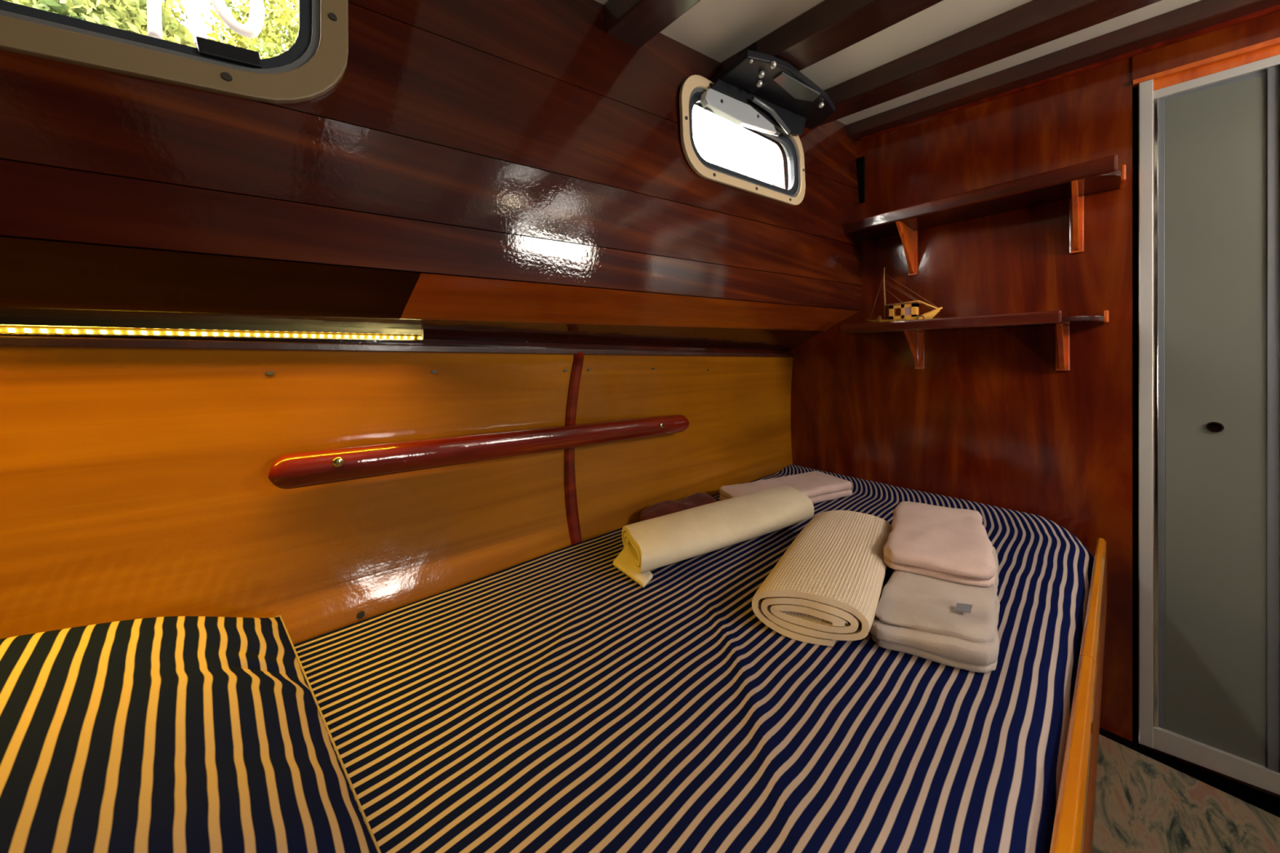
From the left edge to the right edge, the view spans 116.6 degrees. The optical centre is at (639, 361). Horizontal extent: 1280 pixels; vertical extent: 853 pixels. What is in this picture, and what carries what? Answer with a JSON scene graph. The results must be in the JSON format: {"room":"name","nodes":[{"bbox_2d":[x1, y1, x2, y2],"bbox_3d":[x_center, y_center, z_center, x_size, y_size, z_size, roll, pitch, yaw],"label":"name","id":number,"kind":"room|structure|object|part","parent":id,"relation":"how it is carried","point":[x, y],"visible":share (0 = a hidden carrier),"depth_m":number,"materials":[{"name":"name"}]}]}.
{"room":"ship interior","nodes":[
{"label":"ship interior","id":0,"kind":"room"},
{"bbox_2d":[0,0,862,644],"bbox_3d":[-0.339,-0.211,0.797,3.040,1.682,0.386,0,0,-41],"label":"wall","id":1,"kind":"structure","parent":0,"point":[515,173],"depth_m":0.67,"materials":[{"name":"brown wood"}]},
{"bbox_2d":[0,0,348,103],"bbox_3d":[-0.629,-0.426,0.316,0.636,0.402,0.062,0,0,-41],"label":"window","id":2,"kind":"structure","parent":1,"relation":"in","point":[317,61],"depth_m":0.42,"materials":[{"name":"brown plastic"}]},
{"bbox_3d":[-0.632,-0.426,0.320,0.582,0.344,0.052,0,0,-41],"label":"frame","id":3,"kind":"part","parent":2,"relation":"part of","materials":[{"name":"grey metal"}]},
{"bbox_2d":[0,316,423,341],"bbox_3d":[-0.817,-0.046,0.489,0.975,0.038,0.057,0,0,-41],"label":"strip light","id":4,"kind":"object","parent":1,"relation":"attached to","point":[8,325],"visible":0.99,"depth_m":0.60,"materials":[{"name":"glowing warm yellow light"},{"name":"clear plastic"}]},
{"bbox_3d":[-0.886,0.275,0.508,1.835,0.610,0.056,0,0,-41],"label":"panel","id":5,"kind":"part","parent":1,"relation":"part of","materials":[{"name":"orange wood"}]},
{"bbox_2d":[0,333,795,357],"bbox_3d":[-0.419,-0.028,0.888,3.040,0.019,0.032,0,0,-41],"label":"trim","id":6,"kind":"structure","parent":1,"relation":"attached to","point":[6,340],"depth_m":0.70,"materials":[{"name":"brown wood"}]},
{"bbox_2d":[267,414,689,488],"bbox_3d":[-0.249,0.206,1.043,1.064,0.076,0.074,0,0,-41],"label":"grab rail","id":7,"kind":"object","parent":1,"relation":"attached to","point":[300,469],"visible":1,"depth_m":0.86,"materials":[{"name":"red wood"}]},
{"bbox_3d":[0.259,0.275,1.510,1.201,0.610,0.056,0,0,-41],"label":"panel","id":8,"kind":"part","parent":1,"relation":"part of","materials":[{"name":"orange wood"}]},
{"bbox_2d":[679,75,805,205],"bbox_3d":[0.312,-0.604,1.139,0.600,0.301,0.056,0,0,-41],"label":"window","id":9,"kind":"structure","parent":1,"relation":"in","point":[691,90],"depth_m":1.05,"materials":[{"name":"beige plastic"}]},
{"bbox_2d":[700,41,835,136],"bbox_3d":[0.421,-0.733,1.150,0.169,0.223,0.649,0,0,44],"label":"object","id":10,"kind":"object","parent":1,"relation":"attached to","point":[762,92],"visible":1,"depth_m":1.06,"materials":[{"name":"black metal"}]},
{"bbox_3d":[0.290,-0.660,1.089,0.347,0.077,0.014,0,0,-41],"label":"rod","id":11,"kind":"part","parent":10,"relation":"part of","materials":[{"name":"grey metal"}]},
{"bbox_3d":[0.356,-0.748,1.137,0.489,0.154,0.010,0,0,-41],"label":"plate","id":12,"kind":"part","parent":10,"relation":"part of","materials":[{"name":"black metal"}]},
{"bbox_3d":[0.381,-0.705,1.135,0.210,0.025,0.017,0,0,-44],"label":"hinge arm","id":13,"kind":"part","parent":10,"relation":"part of","materials":[{"name":"grey metal"}]},
{"bbox_3d":[0.424,-0.741,1.079,0.232,0.052,0.052,0,0,-41],"label":"smoked plate","id":14,"kind":"part","parent":10,"relation":"part of","materials":[{"name":"grey"}]},
{"bbox_2d":[595,0,1279,140],"bbox_3d":[0.308,-0.647,0.058,3.140,0.760,1.722,0,0,-41],"label":"ceiling","id":15,"kind":"structure","parent":0,"point":[882,65],"depth_m":0.99,"materials":[{"name":"white"}]},
{"bbox_3d":[0.350,-0.642,0.082,0.345,0.214,1.702,0,0,-41],"label":"panel","id":16,"kind":"part","parent":15,"relation":"part of","materials":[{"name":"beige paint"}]},
{"bbox_3d":[0.470,-0.742,0.559,0.313,0.163,1.142,0,0,-41],"label":"panel","id":17,"kind":"part","parent":15,"relation":"part of","materials":[{"name":"beige paint"}]},
{"bbox_3d":[0.975,-0.801,0.629,0.325,0.210,1.702,0,0,-41],"label":"panel","id":18,"kind":"part","parent":15,"relation":"part of","materials":[{"name":"beige paint"}]},
{"bbox_3d":[1.293,-0.881,0.907,0.280,0.202,1.702,0,0,-41],"label":"panel","id":19,"kind":"part","parent":15,"relation":"part of","materials":[{"name":"beige paint"}]},
{"bbox_2d":[771,11,1279,803],"bbox_3d":[1.352,-0.020,1.204,0.060,2.200,2.070,0,0,-41],"label":"wall","id":20,"kind":"structure","parent":0,"point":[989,418],"depth_m":1.30,"materials":[{"name":"orange wood"}]},
{"bbox_2d":[855,155,864,204],"bbox_3d":[0.921,-0.755,1.655,0.013,0.190,0.033,0,0,-41],"label":"trim","id":21,"kind":"structure","parent":20,"relation":"attached to","point":[860,161],"depth_m":1.65,"materials":[{"name":"black"}]},
{"bbox_2d":[839,310,1108,370],"bbox_3d":[1.071,-0.057,1.349,0.189,0.171,0.681,0,0,-41],"label":"wall shelf","id":22,"kind":"object","parent":20,"relation":"attached to","point":[913,331],"visible":1,"depth_m":1.24,"materials":[{"name":"brown wood"}]},
{"bbox_2d":[866,266,942,322],"bbox_3d":[0.947,-0.237,1.428,0.054,0.224,0.235,0,0,-41],"label":"boat","id":23,"kind":"object","parent":22,"relation":"on","point":[910,309],"visible":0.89,"depth_m":1.41,"materials":[{"name":"brown wood"}]},
{"bbox_3d":[0.952,-0.177,1.404,0.002,0.028,0.022,0,0,-41],"label":"window panel","id":24,"kind":"part","parent":23,"relation":"part of","materials":[{"name":"pink"}]},
{"bbox_3d":[1.058,-0.041,1.500,0.010,0.139,0.030,0,0,-41],"label":"bracket plate","id":25,"kind":"part","parent":22,"relation":"part of","materials":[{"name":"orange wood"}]},
{"bbox_3d":[1.303,-0.041,1.220,0.010,0.139,0.030,0,0,-41],"label":"bracket plate","id":26,"kind":"part","parent":22,"relation":"part of","materials":[{"name":"orange wood"}]},
{"bbox_2d":[843,154,1125,275],"bbox_3d":[1.081,-0.432,1.338,0.189,0.209,0.711,0,0,-41],"label":"wall shelf","id":27,"kind":"object","parent":20,"relation":"attached to","point":[1073,183],"visible":0.91,"depth_m":1.22,"materials":[{"name":"brown wood"}]},
{"bbox_3d":[1.045,-0.412,1.515,0.010,0.169,0.030,0,0,-41],"label":"bracket plate","id":28,"kind":"part","parent":27,"relation":"part of","materials":[{"name":"orange wood"}]},
{"bbox_3d":[1.322,-0.412,1.198,0.010,0.169,0.030,0,0,-41],"label":"bracket plate","id":29,"kind":"part","parent":27,"relation":"part of","materials":[{"name":"orange wood"}]},
{"bbox_2d":[859,4,1279,140],"bbox_3d":[1.475,-0.866,1.039,0.032,0.172,1.660,0,0,-41],"label":"trim","id":30,"kind":"structure","parent":20,"relation":"attached to","point":[1276,8],"depth_m":1.15,"materials":[{"name":"red wood"}]},
{"bbox_3d":[1.712,-0.752,0.770,0.030,0.081,0.944,0,0,-41],"label":"header moulding","id":31,"kind":"part","parent":20,"relation":"part of","materials":[{"name":"orange wood"}]},
{"bbox_2d":[1137,44,1279,798],"bbox_3d":[1.601,0.151,0.905,0.038,1.861,0.573,0,0,-41],"label":"door","id":32,"kind":"structure","parent":20,"relation":"in","point":[1209,135],"depth_m":1.03,"materials":[{"name":"grey metal"}]},
{"bbox_3d":[1.598,1.019,0.903,0.026,0.105,0.573,0,0,-41],"label":"sill","id":33,"kind":"part","parent":32,"relation":"part of","materials":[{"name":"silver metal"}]},
{"bbox_3d":[1.487,0.170,1.024,0.007,0.027,0.027,0,0,-41],"label":"handle","id":34,"kind":"part","parent":32,"relation":"part of","materials":[{"name":"black metal"}]},
{"bbox_2d":[1208,422,1221,431],"bbox_3d":[1.489,0.170,1.026,0.002,0.021,0.021,0,0,-41],"label":"door knob","id":35,"kind":"object","parent":32,"relation":"on","point":[1211,426],"depth_m":1.02,"materials":[{"name":"black metal"}]},
{"bbox_3d":[1.492,0.146,1.031,0.012,1.725,0.151,0,0,-41],"label":"glass panel","id":36,"kind":"part","parent":32,"relation":"part of","materials":[{"name":"grey glass"}]},
{"bbox_3d":[1.615,-0.695,0.901,0.022,0.057,0.548,0,0,-41],"label":"frame","id":37,"kind":"part","parent":32,"relation":"part of","materials":[{"name":"grey metal"}]},
{"bbox_3d":[1.607,-0.724,0.894,0.024,0.046,0.548,0,0,-41],"label":"rail","id":38,"kind":"part","parent":32,"relation":"part of","materials":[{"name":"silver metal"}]},
{"bbox_3d":[1.614,-0.751,0.900,0.026,0.055,0.548,0,0,-41],"label":"panel","id":39,"kind":"part","parent":32,"relation":"part of","materials":[{"name":"orange wood"}]},
{"bbox_2d":[1092,727,1279,852],"bbox_3d":[0.235,1.110,0.179,3.090,0.120,2.040,0,0,-41],"label":"floor","id":40,"kind":"structure","parent":0,"point":[1147,801],"depth_m":0.95,"materials":[{"name":"multicoloured"}]},
{"bbox_2d":[1049,537,1106,852],"bbox_3d":[-0.093,0.793,0.517,3.031,0.573,0.958,0,0,-41],"label":"bed rail","id":41,"kind":"object","parent":40,"relation":"on","point":[1073,823],"visible":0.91,"depth_m":0.56,"materials":[{"name":"brown wood"}]},
{"bbox_2d":[291,464,1093,852],"bbox_3d":[-0.097,0.571,0.532,3.015,0.176,0.937,0,0,-41],"label":"mattress","id":42,"kind":"object","parent":41,"relation":"on","point":[557,701],"visible":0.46,"depth_m":0.56,"materials":[{"name":"fabric"}]},
{"bbox_2d":[0,615,381,852],"bbox_3d":[-0.666,0.408,0.278,0.766,0.185,0.548,0,0,-41],"label":"pillow","id":43,"kind":"object","parent":42,"relation":"on","point":[166,734],"visible":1,"depth_m":0.37,"materials":[{"name":"multicoloured fabric"}]},
{"bbox_2d":[640,492,716,521],"bbox_3d":[0.131,0.471,1.270,0.305,0.059,0.068,0,0,-37],"label":"cloth","id":44,"kind":"object","parent":42,"relation":"on","point":[666,507],"visible":0.6,"depth_m":1.24,"materials":[{"name":"red fabric"}]},
{"bbox_2d":[613,485,813,587],"bbox_3d":[0.233,0.453,1.101,0.653,0.098,0.170,0,0,-31],"label":"towel","id":45,"kind":"object","parent":42,"relation":"on","point":[649,544],"visible":1,"depth_m":1.00,"materials":[{"name":"beige fabric"}]},
{"bbox_2d":[719,471,852,503],"bbox_3d":[0.539,0.473,1.448,0.514,0.056,0.190,0,0,-25],"label":"towel","id":46,"kind":"object","parent":42,"relation":"on","point":[818,486],"visible":0.61,"depth_m":1.44,"materials":[{"name":"pink fabric"}]},
{"bbox_2d":[751,510,892,646],"bbox_3d":[0.439,0.455,0.894,0.194,0.092,0.518,0,0,37],"label":"towel","id":47,"kind":"object","parent":42,"relation":"on","point":[825,588],"visible":1,"depth_m":0.75,"materials":[{"name":"beige fabric"}]},
{"bbox_2d":[869,546,999,672],"bbox_3d":[0.633,0.468,0.827,0.179,0.066,0.509,0,0,41],"label":"towel","id":48,"kind":"object","parent":42,"relation":"on","point":[954,624],"visible":0.62,"depth_m":0.69,"materials":[{"name":"grey fabric"}]},
{"bbox_2d":[883,501,995,586],"bbox_3d":[0.720,0.420,0.958,0.194,0.044,0.426,0,0,36],"label":"towel","id":49,"kind":"object","parent":48,"relation":"on","point":[952,544],"visible":1,"depth_m":0.86,"materials":[{"name":"pink fabric"}]},
{"bbox_3d":[-0.108,0.519,-0.042,2.274,0.024,0.027,0,0,-39],"label":"rail","id":50,"kind":"part","parent":41,"relation":"part of","materials":[{"name":"orange wood"}]},
{"bbox_3d":[1.048,0.519,0.907,0.713,0.024,0.020,0,0,-39],"label":"rail","id":51,"kind":"part","parent":41,"relation":"part of","materials":[{"name":"orange wood"}]},
{"label":"outside","id":52,"kind":"structure","parent":0,"visible":0},
{"bbox_3d":[-4.667,-1.179,2.294,14.000,4.575,6.400,0,0,-41],"label":"bank","id":53,"kind":"object","parent":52,"visible":0},
{"bbox_2d":[4,0,197,48],"bbox_3d":[-3.156,-1.549,2.449,0.884,1.368,0.901,0,0,-2],"label":"shrub","id":54,"kind":"object","parent":53,"relation":"on","point":[131,15],"visible":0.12,"depth_m":2.19,"materials":[{"name":"green plant"}]},
{"bbox_2d":[140,0,196,23],"bbox_3d":[-4.254,-2.697,2.915,1.366,1.564,1.383,0,0,-41],"label":"shrub","id":55,"kind":"object","parent":53,"relation":"on","point":[167,3],"visible":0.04,"depth_m":3.22,"materials":[{"name":"green plant"}]},
{"bbox_2d":[200,0,298,55],"bbox_3d":[-3.220,-2.704,3.808,1.346,1.579,1.347,0,0,-28],"label":"shrub","id":56,"kind":"object","parent":53,"relation":"on","point":[285,17],"visible":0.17,"depth_m":3.38,"materials":[{"name":"green plant"}]},
{"bbox_2d":[242,39,281,58],"bbox_3d":[-2.521,-1.549,2.955,0.916,1.368,0.875,0,0,-41],"label":"shrub","id":57,"kind":"object","parent":53,"relation":"on","point":[250,46],"visible":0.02,"depth_m":2.66,"materials":[{"name":"green plant"}]},
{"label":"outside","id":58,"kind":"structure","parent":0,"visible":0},
{"bbox_2d":[146,0,162,39],"bbox_3d":[-0.826,-0.614,0.673,0.015,0.127,0.016,0,0,26],"label":"rope","id":59,"kind":"object","parent":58,"point":[153,6],"visible":0.96,"depth_m":0.67,"materials":[{"name":"grey fabric"}]},
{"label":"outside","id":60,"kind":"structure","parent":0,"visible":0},
{"bbox_2d":[182,0,207,47],"bbox_3d":[-0.797,-0.629,0.698,0.048,0.134,0.018,0,0,-41],"label":"rope","id":61,"kind":"object","parent":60,"point":[191,8],"visible":0.81,"depth_m":0.70,"materials":[{"name":"grey fabric"}]},
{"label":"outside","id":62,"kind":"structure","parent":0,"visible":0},
{"bbox_2d":[209,0,264,37],"bbox_3d":[-0.756,-0.683,0.734,0.086,0.143,0.020,0,0,-41],"label":"rope","id":63,"kind":"object","parent":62,"point":[253,27],"visible":1,"depth_m":0.74,"materials":[{"name":"grey fabric"}]}
]}

